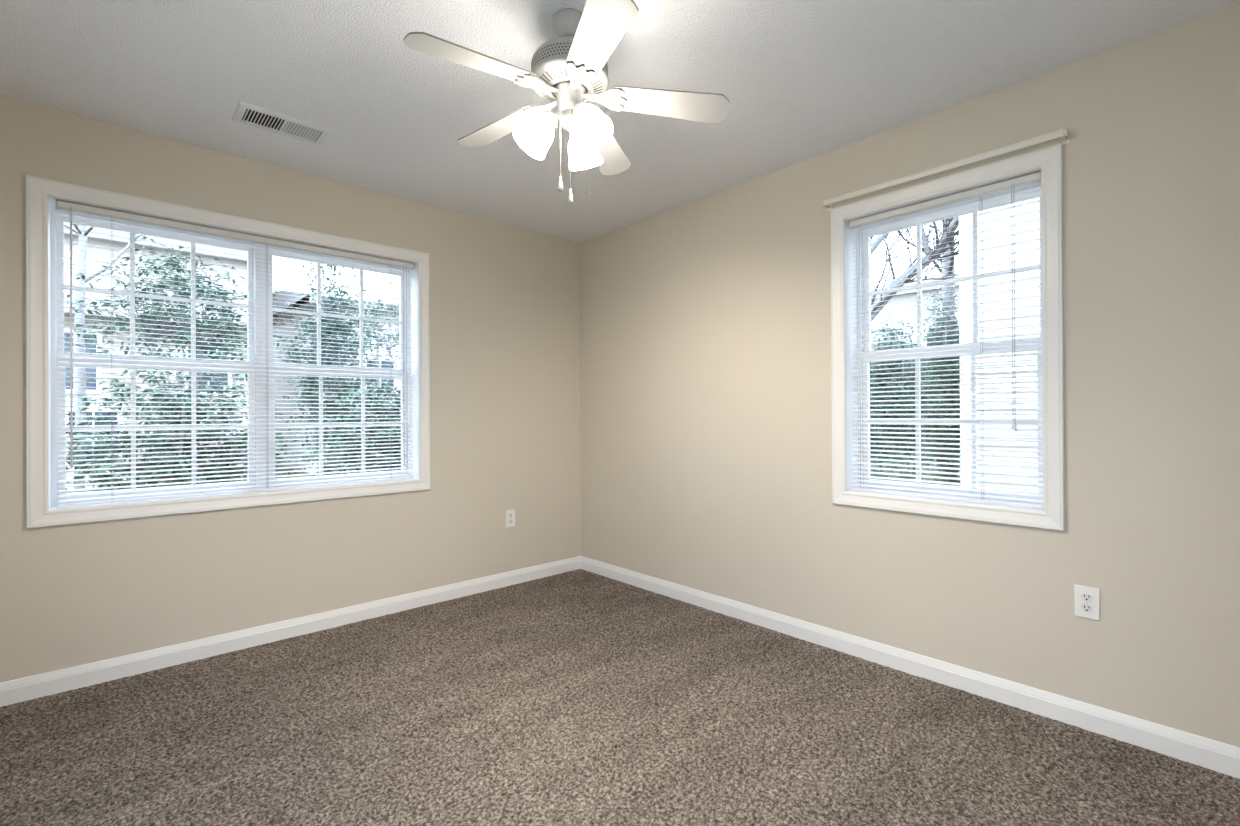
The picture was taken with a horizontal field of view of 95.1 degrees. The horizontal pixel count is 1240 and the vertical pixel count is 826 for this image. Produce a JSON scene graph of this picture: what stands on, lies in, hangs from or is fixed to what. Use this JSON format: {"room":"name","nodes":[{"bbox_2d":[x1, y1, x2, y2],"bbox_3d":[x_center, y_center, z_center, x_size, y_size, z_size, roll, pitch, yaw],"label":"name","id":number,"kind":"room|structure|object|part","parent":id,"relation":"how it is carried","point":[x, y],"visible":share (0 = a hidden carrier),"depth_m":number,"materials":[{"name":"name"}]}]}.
{"room":"empty bedroom","nodes":[
{"label":"empty bedroom","id":0,"kind":"room"},
{"bbox_2d":[0,96,580,682],"bbox_3d":[-1.716,-0.053,3.099,4.050,2.480,0.200,0,0,-42],"label":"wall","id":1,"kind":"structure","parent":0,"point":[505,299],"depth_m":3.01,"materials":[{"name":"beige paint"}]},
{"bbox_2d":[25,175,429,528],"bbox_3d":[-1.859,-0.251,2.957,1.703,1.439,0.218,0,0,-42],"label":"window","id":2,"kind":"structure","parent":1,"relation":"in","point":[43,289],"depth_m":2.79,"materials":[{"name":"white paint"}]},
{"bbox_3d":[-2.216,-0.555,2.752,0.740,0.641,0.026,0,0,-42],"label":"sash","id":3,"kind":"part","parent":2,"relation":"part of","materials":[{"name":"white plastic"}]},
{"bbox_3d":[-2.191,0.069,2.727,0.740,0.640,0.032,0,0,-42],"label":"sash","id":4,"kind":"part","parent":2,"relation":"part of","materials":[{"name":"white plastic"}]},
{"bbox_2d":[55,199,414,507],"bbox_3d":[-1.823,-0.252,2.925,1.545,1.303,0.052,0,0,-42],"label":"window blind","id":5,"kind":"object","parent":2,"relation":"attached to","point":[61,205],"visible":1,"depth_m":2.79,"materials":[{"name":"white plastic"}]},
{"bbox_3d":[-2.264,-0.241,2.529,0.007,1.265,0.028,0,0,-42],"label":"ladder cord","id":6,"kind":"part","parent":5,"relation":"part of","materials":[{"name":"white fabric"}]},
{"bbox_3d":[-1.824,0.394,2.927,1.531,0.012,0.024,0,0,-42],"label":"rail","id":7,"kind":"part","parent":5,"relation":"part of","materials":[{"name":"white"}]},
{"bbox_3d":[-1.823,-0.242,2.931,0.007,1.265,0.028,0,0,-42],"label":"ladder cord","id":8,"kind":"part","parent":5,"relation":"part of","materials":[{"name":"white fabric"}]},
{"bbox_3d":[-1.358,-0.244,3.356,0.007,1.265,0.028,0,0,-42],"label":"ladder cord","id":9,"kind":"part","parent":5,"relation":"part of","materials":[{"name":"white fabric"}]},
{"bbox_3d":[-1.292,-0.298,3.386,0.004,1.168,0.007,0,0,-42],"label":"lift cord","id":10,"kind":"part","parent":5,"relation":"part of","materials":[{"name":"white fabric"}]},
{"bbox_3d":[-1.278,-0.288,3.398,0.004,1.188,0.007,0,0,-42],"label":"lift cord","id":11,"kind":"part","parent":5,"relation":"part of","materials":[{"name":"white fabric"}]},
{"bbox_3d":[-1.623,-0.557,3.294,0.740,0.641,0.026,0,0,-42],"label":"sash","id":12,"kind":"part","parent":2,"relation":"part of","materials":[{"name":"white plastic"}]},
{"bbox_3d":[-1.598,0.068,3.269,0.740,0.640,0.032,0,0,-42],"label":"sash","id":13,"kind":"part","parent":2,"relation":"part of","materials":[{"name":"white plastic"}]},
{"bbox_2d":[0,556,580,706],"bbox_3d":[-1.675,1.128,2.984,3.750,0.107,0.013,0,0,-42],"label":"baseboard","id":14,"kind":"structure","parent":1,"relation":"attached to","point":[85,675],"depth_m":2.81,"materials":[{"name":"white paint"}]},
{"bbox_2d":[506,509,514,527],"bbox_3d":[-0.742,0.715,3.841,0.072,0.115,0.009,0,0,-42],"label":"wall outlet","id":15,"kind":"object","parent":1,"relation":"attached to","point":[510,514],"visible":1,"depth_m":3.84,"materials":[{"name":"white plastic"}]},
{"bbox_2d":[66,465,959,492],"bbox_3d":[-5.348,1.698,9.791,90.000,0.100,105.000,0,0,-42],"label":"ground","id":16,"kind":"structure","parent":0,"point":[278,466],"depth_m":14.94,"materials":[{"name":"green plant"}]},
{"bbox_2d":[64,224,145,492],"bbox_3d":[-5.756,-1.101,6.090,1.899,5.488,1.270,0,0,-20],"label":"bare tree","id":17,"kind":"object","parent":16,"relation":"on","point":[81,228],"visible":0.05,"depth_m":6.10,"materials":[{"name":"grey plant"}]},
{"bbox_2d":[64,222,247,489],"bbox_3d":[-15.557,-1.716,14.440,9.900,6.840,9.100,0,0,-42],"label":"neighbor house","id":18,"kind":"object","parent":16,"relation":"on","point":[94,230],"visible":0.16,"depth_m":13.04,"materials":[{"name":"grey"}]},
{"bbox_3d":[-12.024,-1.141,12.499,0.700,1.250,0.025,0,0,-42],"label":"pane","id":19,"kind":"part","parent":18,"relation":"part of","materials":[{"name":"blue"}]},
{"bbox_3d":[-11.795,0.584,12.698,0.800,1.200,0.025,0,0,-42],"label":"pane","id":20,"kind":"part","parent":18,"relation":"part of","materials":[{"name":"blue"}]},
{"bbox_3d":[-10.252,-1.145,14.117,0.800,1.250,0.025,0,0,-42],"label":"pane","id":21,"kind":"part","parent":18,"relation":"part of","materials":[{"name":"blue"}]},
{"bbox_2d":[64,235,292,464],"bbox_3d":[-4.651,-0.059,6.046,2.064,3.508,1.582,0,0,-42],"label":"leafy tree","id":22,"kind":"object","parent":16,"relation":"on","point":[225,294],"visible":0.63,"depth_m":5.89,"materials":[{"name":"green plant"}]},
{"bbox_2d":[66,347,306,491],"bbox_3d":[-3.723,0.559,4.818,1.901,2.256,1.383,0,0,-42],"label":"leafy shrub","id":23,"kind":"object","parent":16,"relation":"on","point":[215,352],"visible":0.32,"depth_m":4.63,"materials":[{"name":"green plant"}]},
{"bbox_2d":[278,261,381,475],"bbox_3d":[-4.995,-0.519,9.925,1.727,4.438,1.758,0,0,-42],"label":"evergreen tree","id":24,"kind":"object","parent":16,"relation":"on","point":[335,320],"visible":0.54,"depth_m":9.75,"materials":[{"name":"green plant"}]},
{"bbox_2d":[273,290,400,472],"bbox_3d":[-7.513,-1.045,20.017,8.100,5.450,7.700,0,0,-42],"label":"neighbor house","id":25,"kind":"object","parent":16,"relation":"on","point":[278,296],"visible":0.02,"depth_m":16.67,"materials":[{"name":"white"}]},
{"bbox_3d":[-6.752,-1.007,15.957,0.750,0.950,0.025,0,0,-42],"label":"pane","id":26,"kind":"part","parent":25,"relation":"part of","materials":[{"name":"blue"}]},
{"bbox_2d":[302,369,400,475],"bbox_3d":[-2.356,0.595,5.901,1.479,2.171,1.599,0,0,23],"label":"leafy shrub","id":27,"kind":"object","parent":16,"relation":"on","point":[383,384],"visible":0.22,"depth_m":5.59,"materials":[{"name":"green plant"}]},
{"bbox_2d":[345,275,399,456],"bbox_3d":[-5.129,-0.618,12.528,1.928,4.649,1.593,0,0,-15],"label":"leafy tree","id":28,"kind":"object","parent":16,"relation":"on","point":[380,298],"visible":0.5,"depth_m":12.41,"materials":[{"name":"green plant"}]},
{"bbox_2d":[870,453,929,483],"bbox_3d":[2.759,1.019,5.761,0.816,1.280,0.845,0,0,3],"label":"evergreen shrub","id":29,"kind":"object","parent":16,"relation":"on","point":[903,458],"visible":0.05,"depth_m":5.70,"materials":[{"name":"green plant"}]},
{"bbox_3d":[2.788,1.040,5.783,0.692,1.238,0.605,0,0,-42],"label":"stem","id":30,"kind":"part","parent":29,"relation":"part of","materials":[{"name":"green plant"}]},
{"bbox_2d":[870,316,936,481],"bbox_3d":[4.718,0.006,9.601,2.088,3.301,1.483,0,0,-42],"label":"evergreen shrub","id":31,"kind":"object","parent":16,"relation":"on","point":[904,337],"visible":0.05,"depth_m":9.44,"materials":[{"name":"green plant"}]},
{"bbox_3d":[4.763,0.079,9.608,1.830,3.154,1.175,0,0,-42],"label":"stem","id":32,"kind":"part","parent":31,"relation":"part of","materials":[{"name":"green plant"}]},
{"bbox_2d":[871,216,958,321],"bbox_3d":[4.558,-2.117,8.873,4.155,7.448,2.806,0,0,-14],"label":"bare tree","id":33,"kind":"object","parent":16,"relation":"on","point":[954,223],"visible":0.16,"depth_m":8.93,"materials":[{"name":"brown plant"}]},
{"bbox_2d":[870,273,959,475],"bbox_3d":[11.560,-1.363,16.104,7.200,5.895,8.200,0,0,-42],"label":"neighbor house","id":34,"kind":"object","parent":16,"relation":"on","point":[939,289],"visible":0.02,"depth_m":15.31,"materials":[{"name":"white"}]},
{"bbox_3d":[8.441,-1.604,14.681,0.025,1.100,0.900,0,0,-42],"label":"pane","id":35,"kind":"part","parent":34,"relation":"part of","materials":[{"name":"blue"}]},
{"bbox_2d":[905,290,960,485],"bbox_3d":[4.480,-0.020,7.856,1.156,3.351,1.060,0,0,-13],"label":"evergreen shrub","id":36,"kind":"object","parent":16,"relation":"on","point":[940,299],"visible":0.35,"depth_m":7.71,"materials":[{"name":"green plant"}]},
{"bbox_2d":[912,218,958,485],"bbox_3d":[5.962,-2.765,10.326,1.510,8.726,2.191,0,0,-10],"label":"bare tree","id":37,"kind":"object","parent":16,"relation":"on","point":[948,263],"visible":0.07,"depth_m":10.42,"materials":[{"name":"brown plant"}]},
{"bbox_2d":[959,198,1039,492],"bbox_3d":[9.595,-2.456,4.962,6.800,8.050,10.800,0,0,-42],"label":"neighbor house","id":38,"kind":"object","parent":16,"relation":"on","point":[1029,206],"visible":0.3,"depth_m":6.33,"materials":[{"name":"white"}]},
{"bbox_2d":[0,569,1239,825],"bbox_3d":[-0.264,1.159,1.438,3.750,0.018,4.200,0,0,-42],"label":"floor","id":39,"kind":"structure","parent":0,"point":[579,697],"depth_m":2.00,"materials":[{"name":"carpet"}]},
{"bbox_2d":[0,0,1239,242],"bbox_3d":[-0.275,-1.333,1.443,3.750,0.100,4.200,0,0,-42],"label":"ceiling","id":40,"kind":"structure","parent":0,"point":[801,80],"depth_m":2.13,"materials":[{"name":"white paint"}]},
{"bbox_2d":[232,101,331,145],"bbox_3d":[-1.490,-1.271,2.507,0.352,0.010,0.192,0,0,-42],"label":"ceiling vent","id":41,"kind":"object","parent":40,"relation":"in","point":[245,113],"visible":1,"depth_m":2.49,"materials":[{"name":"white metal"}]},
{"bbox_2d":[403,0,729,203],"bbox_3d":[-0.194,-0.975,1.845,0.984,0.616,0.997,0,0,-42],"label":"ceiling fan","id":42,"kind":"object","parent":40,"relation":"hanging from","point":[569,71],"visible":1,"depth_m":1.80,"materials":[{"name":"white"}]},
{"bbox_3d":[-0.431,-1.034,1.658,0.381,0.005,0.127,-3,13,-36],"label":"blade","id":43,"kind":"part","parent":42,"relation":"part of","materials":[{"name":"white wood"}]},
{"bbox_3d":[-0.431,-1.029,2.046,0.381,0.005,0.127,-4,10,36],"label":"blade","id":44,"kind":"part","parent":42,"relation":"part of","materials":[{"name":"white wood"}]},
{"bbox_3d":[-0.282,-0.899,1.834,0.130,0.142,0.124,0,0,-42],"label":"lamp shade","id":45,"kind":"part","parent":42,"relation":"part of","materials":[{"name":"white glass"}]},
{"bbox_3d":[-0.225,-0.954,1.845,0.078,0.052,0.065,0,0,-42],"label":"light arm","id":46,"kind":"part","parent":42,"relation":"part of","materials":[{"name":"grey metal"}]},
{"bbox_3d":[-0.192,-0.884,1.821,0.005,0.250,0.002,0,0,-42],"label":"pull chain","id":47,"kind":"part","parent":42,"relation":"part of","materials":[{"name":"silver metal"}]},
{"bbox_3d":[-0.191,-0.737,1.822,0.017,0.049,0.017,0,0,-42],"label":"pull knob","id":48,"kind":"part","parent":42,"relation":"part of","materials":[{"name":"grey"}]},
{"bbox_3d":[-0.158,-0.861,1.809,0.002,0.296,0.007,0,0,-12],"label":"pull chain","id":49,"kind":"part","parent":42,"relation":"part of","materials":[{"name":"silver metal"}]},
{"bbox_3d":[-0.157,-0.692,1.808,0.017,0.049,0.017,0,0,-42],"label":"pull knob","id":50,"kind":"part","parent":42,"relation":"part of","materials":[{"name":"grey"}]},
{"bbox_3d":[-0.127,-0.955,1.807,0.062,0.052,0.082,0,0,-42],"label":"light arm","id":51,"kind":"part","parent":42,"relation":"part of","materials":[{"name":"grey metal"}]},
{"bbox_3d":[-0.126,-0.899,1.966,0.132,0.142,0.122,0,0,-42],"label":"lamp shade","id":52,"kind":"part","parent":42,"relation":"part of","materials":[{"name":"white glass"}]},
{"bbox_3d":[-0.103,-0.920,1.779,0.045,0.067,0.059,0,0,-42],"label":"bulb","id":53,"kind":"part","parent":42,"relation":"part of","materials":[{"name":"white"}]},
{"bbox_3d":[-0.090,-0.900,1.763,0.121,0.142,0.135,0,0,-42],"label":"lamp shade","id":54,"kind":"part","parent":42,"relation":"part of","materials":[{"name":"white glass"}]},
{"bbox_3d":[-0.062,-1.022,1.539,0.127,0.005,0.381,12,0,-19],"label":"blade","id":55,"kind":"part","parent":42,"relation":"part of","materials":[{"name":"white wood"}]},
{"bbox_3d":[-0.062,-1.014,2.165,0.127,0.005,0.381,-13,-9,16],"label":"blade","id":56,"kind":"part","parent":42,"relation":"part of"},
{"bbox_3d":[0.164,-1.010,1.853,0.381,0.005,0.127,6,-12,0],"label":"blade","id":57,"kind":"part","parent":42,"relation":"part of","materials":[{"name":"white wood"}]},
{"bbox_2d":[579,3,1239,747],"bbox_3d":[1.223,-0.067,2.735,0.200,2.480,4.300,0,0,-42],"label":"wall","id":58,"kind":"structure","parent":0,"point":[706,408],"depth_m":2.24,"materials":[{"name":"beige paint"}]},
{"bbox_2d":[580,556,1239,778],"bbox_3d":[1.116,1.115,2.697,0.013,0.107,4.200,0,0,-42],"label":"baseboard","id":59,"kind":"structure","parent":58,"relation":"attached to","point":[1217,756],"depth_m":2.33,"materials":[{"name":"white paint"}]},
{"bbox_2d":[823,129,1069,210],"bbox_3d":[1.324,-1.018,2.429,0.060,0.044,0.951,0,0,-42],"label":"curtain rod","id":60,"kind":"object","parent":58,"relation":"attached to","point":[1064,134],"visible":1,"depth_m":2.32,"materials":[{"name":"beige metal"}]},
{"bbox_2d":[830,143,1064,530],"bbox_3d":[1.416,-0.280,2.509,0.218,1.439,0.904,0,0,-42],"label":"window","id":61,"kind":"structure","parent":58,"relation":"in","point":[1047,161],"depth_m":2.47,"materials":[{"name":"white paint"}]},
{"bbox_2d":[848,172,1042,507],"bbox_3d":[1.381,-0.280,2.477,0.052,1.303,0.770,0,0,-42],"label":"window blind","id":62,"kind":"object","parent":61,"relation":"attached to","point":[1011,184],"visible":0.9,"depth_m":2.43,"materials":[{"name":"white plastic"}]},
{"bbox_3d":[1.162,-0.270,2.724,0.028,1.265,0.007,0,0,-42],"label":"ladder cord","id":63,"kind":"part","parent":62,"relation":"part of","materials":[{"name":"white fabric"}]},
{"bbox_3d":[1.387,0.365,2.479,0.024,0.012,0.756,0,0,-42],"label":"rail","id":64,"kind":"part","parent":62,"relation":"part of","materials":[{"name":"white"}]},
{"bbox_3d":[1.502,-0.272,2.351,0.028,1.265,0.007,0,0,-42],"label":"ladder cord","id":65,"kind":"part","parent":62,"relation":"part of","materials":[{"name":"white fabric"}]},
{"bbox_3d":[1.560,-0.438,2.253,0.007,0.946,0.004,0,0,-42],"label":"lift cord","id":66,"kind":"part","parent":62,"relation":"part of","materials":[{"name":"white fabric"}]},
{"bbox_3d":[1.565,-0.433,2.248,0.007,0.956,0.004,0,0,-42],"label":"lift cord","id":67,"kind":"part","parent":62,"relation":"part of","materials":[{"name":"white fabric"}]},
{"bbox_3d":[1.469,-0.280,2.557,0.075,1.311,0.776,0,0,-42],"label":"frame","id":68,"kind":"part","parent":61,"relation":"part of","materials":[{"name":"white plastic"}]},
{"bbox_3d":[1.459,0.033,2.546,0.032,0.652,0.744,0,0,-42],"label":"sash","id":69,"kind":"part","parent":61,"relation":"part of","materials":[{"name":"white plastic"}]},
{"bbox_3d":[1.480,-0.591,2.569,0.026,0.629,0.744,0,0,-42],"label":"sash","id":70,"kind":"part","parent":61,"relation":"part of","materials":[{"name":"white plastic"}]},
{"bbox_2d":[1074,585,1099,620],"bbox_3d":[1.698,0.689,2.062,0.009,0.115,0.072,0,0,-42],"label":"wall outlet","id":71,"kind":"object","parent":58,"relation":"attached to","point":[1086,599],"visible":1,"depth_m":2.06,"materials":[{"name":"white plastic"}]},
{"bbox_2d":[1081,593,1092,601],"bbox_3d":[1.696,0.670,2.060,0.003,0.028,0.034,0,0,-42],"label":"receptacle","id":72,"kind":"object","parent":71,"relation":"attached to","point":[1085,597],"depth_m":2.06,"materials":[{"name":"white plastic"}]},
{"bbox_2d":[1081,604,1092,612],"bbox_3d":[1.696,0.709,2.060,0.003,0.028,0.034,0,0,-42],"label":"receptacle","id":73,"kind":"object","parent":71,"relation":"attached to","point":[1085,608],"depth_m":2.06,"materials":[{"name":"white plastic"}]}
]}

